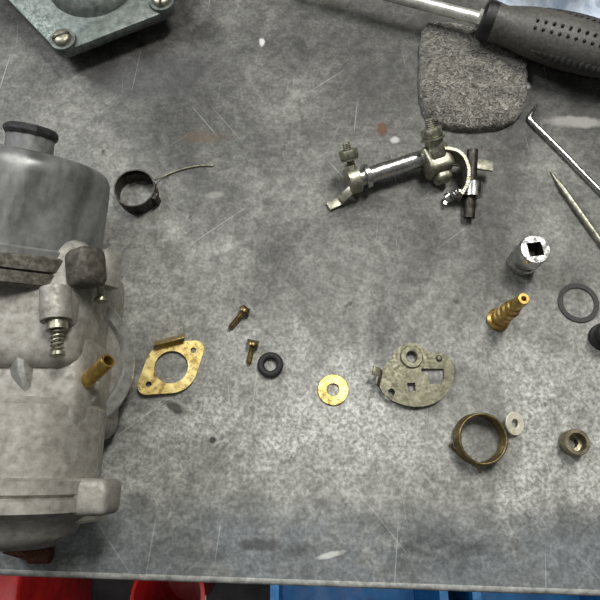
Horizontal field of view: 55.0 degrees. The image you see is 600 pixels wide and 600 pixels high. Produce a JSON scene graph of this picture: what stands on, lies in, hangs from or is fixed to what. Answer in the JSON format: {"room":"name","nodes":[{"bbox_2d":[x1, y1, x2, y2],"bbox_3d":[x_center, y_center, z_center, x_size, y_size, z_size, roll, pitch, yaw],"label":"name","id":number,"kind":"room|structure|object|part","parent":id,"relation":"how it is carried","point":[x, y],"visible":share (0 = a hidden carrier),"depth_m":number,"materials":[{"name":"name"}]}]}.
{"room":"repair workshop","nodes":[
{"label":"repair workshop","id":0,"kind":"room"},
{"bbox_2d":[91,579,269,599],"bbox_3d":[0.000,0.268,1.265,6.000,0.050,6.000,0,73,0],"label":"floor","id":1,"kind":"structure","parent":0,"point":[102,589],"depth_m":1.14,"materials":[{"name":"concrete"}]},
{"bbox_2d":[0,575,92,599],"bbox_3d":[-0.490,0.558,0.948,0.160,0.386,0.320,0,73,0],"label":"tool chest","id":2,"kind":"object","parent":1,"relation":"on","point":[11,587],"visible":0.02,"depth_m":0.92,"materials":[{"name":"metal"}]},
{"bbox_2d":[130,580,215,599],"bbox_3d":[-0.214,0.512,1.040,0.126,0.238,0.120,0,73,0],"label":"plastic bucket","id":3,"kind":"object","parent":1,"relation":"on","point":[141,589],"visible":0.34,"depth_m":1.07,"materials":[{"name":"plastic"}]},
{"bbox_2d":[0,0,599,595],"bbox_3d":[0.013,-0.084,0.881,1.500,0.890,0.800,2,73,1],"label":"workbench","id":4,"kind":"object","parent":1,"relation":"on","point":[237,475],"visible":0.79,"depth_m":0.39,"materials":[{"name":"metal"}]},
{"bbox_2d":[0,121,134,563],"bbox_3d":[-0.153,0.020,0.323,0.117,0.116,0.248,-10,73,-3],"label":"carburetor","id":5,"kind":"object","parent":4,"relation":"on","point":[67,361],"visible":1,"depth_m":0.30,"materials":[{"name":"metal"}]},
{"bbox_2d":[0,395,120,551],"bbox_3d":[-0.144,0.092,0.309,0.099,0.090,0.074,0,73,0],"label":"bowl","id":6,"kind":"object","parent":5,"relation":"on","point":[52,484],"depth_m":0.28,"materials":[{"name":"metal"}]},
{"bbox_2d":[6,0,175,57],"bbox_3d":[-0.161,-0.261,0.445,0.138,0.048,0.155,-41,77,-11],"label":"flange","id":7,"kind":"object","parent":4,"relation":"on","point":[71,28],"visible":1,"depth_m":0.43,"materials":[{"name":"metal"}]},
{"bbox_2d":[114,165,212,213],"bbox_3d":[-0.095,-0.081,0.408,0.071,0.012,0.029,-13,73,-4],"label":"clamp","id":8,"kind":"object","parent":4,"relation":"on","point":[130,176],"visible":1,"depth_m":0.41,"materials":[{"name":"metal"}]},
{"bbox_2d":[137,334,203,394],"bbox_3d":[-0.083,0.042,0.372,0.034,0.011,0.045,13,73,4],"label":"mounting plate","id":9,"kind":"object","parent":4,"relation":"on","point":[148,374],"visible":1,"depth_m":0.37,"materials":[{"name":"gold metal"}]},
{"bbox_2d":[228,305,249,329],"bbox_3d":[-0.042,0.011,0.382,0.019,0.008,0.008,-41,77,-11],"label":"screw","id":10,"kind":"object","parent":4,"relation":"on","point":[244,309],"visible":1,"depth_m":0.38,"materials":[{"name":"metal"}]},
{"bbox_2d":[246,339,259,364],"bbox_3d":[-0.032,0.034,0.375,0.008,0.008,0.017,12,73,4],"label":"screw","id":11,"kind":"object","parent":4,"relation":"on","point":[252,343],"visible":1,"depth_m":0.37,"materials":[{"name":"metal"}]},
{"bbox_2d":[257,352,282,377],"bbox_3d":[-0.019,0.042,0.375,0.017,0.004,0.017,0,73,0],"label":"rubber o-ring","id":12,"kind":"object","parent":4,"relation":"on","point":[269,355],"visible":1,"depth_m":0.37,"materials":[{"name":"black rubber"}]},
{"bbox_2d":[318,374,348,405],"bbox_3d":[0.021,0.058,0.371,0.020,0.002,0.020,0,73,0],"label":"washer","id":13,"kind":"object","parent":4,"relation":"on","point":[327,380],"visible":1,"depth_m":0.37,"materials":[{"name":"gold metal"}]},
{"bbox_2d":[326,118,493,218],"bbox_3d":[0.078,-0.090,0.396,0.118,0.039,0.061,0,73,0],"label":"throttle linkage","id":14,"kind":"object","parent":4,"relation":"on","point":[436,160],"visible":1,"depth_m":0.40,"materials":[{"name":"metal"}]},
{"bbox_3d":[0.031,-0.086,0.399,0.025,0.031,0.038,0,73,0],"label":"lever","id":15,"kind":"part","parent":14,"relation":"part of","materials":[{"name":"metal"}]},
{"bbox_3d":[0.109,-0.097,0.397,0.055,0.036,0.046,0,73,0],"label":"fork lever","id":16,"kind":"part","parent":14,"relation":"part of","materials":[{"name":"metal"}]},
{"bbox_2d":[371,343,453,406],"bbox_3d":[0.072,0.047,0.369,0.052,0.012,0.042,19,74,6],"label":"plate","id":17,"kind":"object","parent":4,"relation":"on","point":[398,371],"visible":1,"depth_m":0.37,"materials":[{"name":"grey metal"}]},
{"bbox_2d":[418,21,527,132],"bbox_3d":[0.132,-0.172,0.438,0.084,0.009,0.098,0,73,0],"label":"pad","id":18,"kind":"object","parent":4,"relation":"on","point":[467,84],"visible":0.91,"depth_m":0.43,"materials":[{"name":"grey fabric"}]},
{"bbox_2d":[449,413,507,472],"bbox_3d":[0.111,0.086,0.356,0.032,0.015,0.032,42,77,12],"label":"spring","id":19,"kind":"object","parent":4,"relation":"on","point":[459,450],"visible":1,"depth_m":0.35,"materials":[{"name":"metal"}]},
{"bbox_2d":[382,0,599,80],"bbox_3d":[0.125,-0.215,0.431,0.262,0.040,0.041,21,74,6],"label":"screwdriver","id":20,"kind":"object","parent":4,"relation":"on","point":[566,41],"visible":1,"depth_m":0.41,"materials":[{"name":"rubber"}]},
{"bbox_3d":[0.192,-0.190,0.424,0.117,0.038,0.063,0,73,0],"label":"handle","id":21,"kind":"part","parent":20,"relation":"part of","materials":[{"name":"black rubber"}]},
{"bbox_2d":[486,293,529,330],"bbox_3d":[0.132,0.007,0.365,0.015,0.044,0.015,44,78,12],"label":"jet","id":22,"kind":"object","parent":4,"relation":"on","point":[498,319],"visible":1,"depth_m":0.36,"materials":[{"name":"gold metal"}]},
{"bbox_2d":[505,412,523,434],"bbox_3d":[0.135,0.078,0.362,0.014,0.007,0.015,19,74,6],"label":"washer","id":23,"kind":"object","parent":4,"relation":"on","point":[512,415],"visible":1,"depth_m":0.36,"materials":[{"name":"white plastic"}]},
{"bbox_2d":[507,235,549,275],"bbox_3d":[0.153,-0.029,0.386,0.020,0.026,0.020,-8,73,-2],"label":"socket","id":24,"kind":"object","parent":4,"relation":"on","point":[532,251],"visible":1,"depth_m":0.38,"materials":[{"name":"metal"}]},
{"bbox_2d":[498,0,599,17],"bbox_3d":[0.232,-0.263,0.456,0.162,0.027,0.112,0,73,0],"label":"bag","id":25,"kind":"object","parent":4,"relation":"on","point":[589,7],"visible":0.19,"depth_m":0.45,"materials":[{"name":"plastic"}]},
{"bbox_2d":[526,105,599,194],"bbox_3d":[0.234,-0.054,0.400,0.016,0.012,0.226,-33,76,-9],"label":"tool","id":26,"kind":"object","parent":4,"relation":"on","point":[530,120],"visible":1,"depth_m":0.42,"materials":[{"name":"metal"}]},
{"bbox_2d":[558,429,589,455],"bbox_3d":[0.170,0.088,0.357,0.016,0.010,0.016,0,73,0],"label":"bushing","id":27,"kind":"object","parent":4,"relation":"on","point":[582,441],"visible":1,"depth_m":0.35,"materials":[{"name":"brown metal"}]},
{"bbox_2d":[550,170,599,246],"bbox_3d":[0.226,-0.004,0.385,0.012,0.012,0.210,-26,75,-8],"label":"pick","id":28,"kind":"object","parent":4,"relation":"on","point":[592,230],"visible":1,"depth_m":0.41,"materials":[{"name":"metal"}]},
{"bbox_2d":[558,283,598,322],"bbox_3d":[0.188,0.002,0.389,0.028,0.001,0.028,0,73,0],"label":"washer","id":29,"kind":"object","parent":4,"relation":"on","point":[566,288],"visible":1,"depth_m":0.39,"materials":[{"name":"grey rubber"}]},
{"bbox_2d":[588,323,599,349],"bbox_3d":[0.200,0.023,0.375,0.018,0.016,0.018,0,73,0],"label":"grommet","id":30,"kind":"object","parent":4,"relation":"on","point":[594,332],"visible":1,"depth_m":0.38,"materials":[{"name":"black rubber"}]},
{"bbox_2d":[270,585,448,599],"bbox_3d":[0.095,0.608,1.009,0.286,0.240,0.276,0,73,0],"label":"crate","id":31,"kind":"object","parent":1,"relation":"on","point":[277,592],"visible":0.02,"depth_m":1.13,"materials":[{"name":"plastic"}]},
{"bbox_2d":[448,591,599,599],"bbox_3d":[0.420,0.608,1.009,0.286,0.240,0.276,0,73,0],"label":"crate","id":32,"kind":"object","parent":1,"relation":"on","point":[452,595],"visible":0.02,"depth_m":1.13,"materials":[{"name":"plastic"}]}
]}

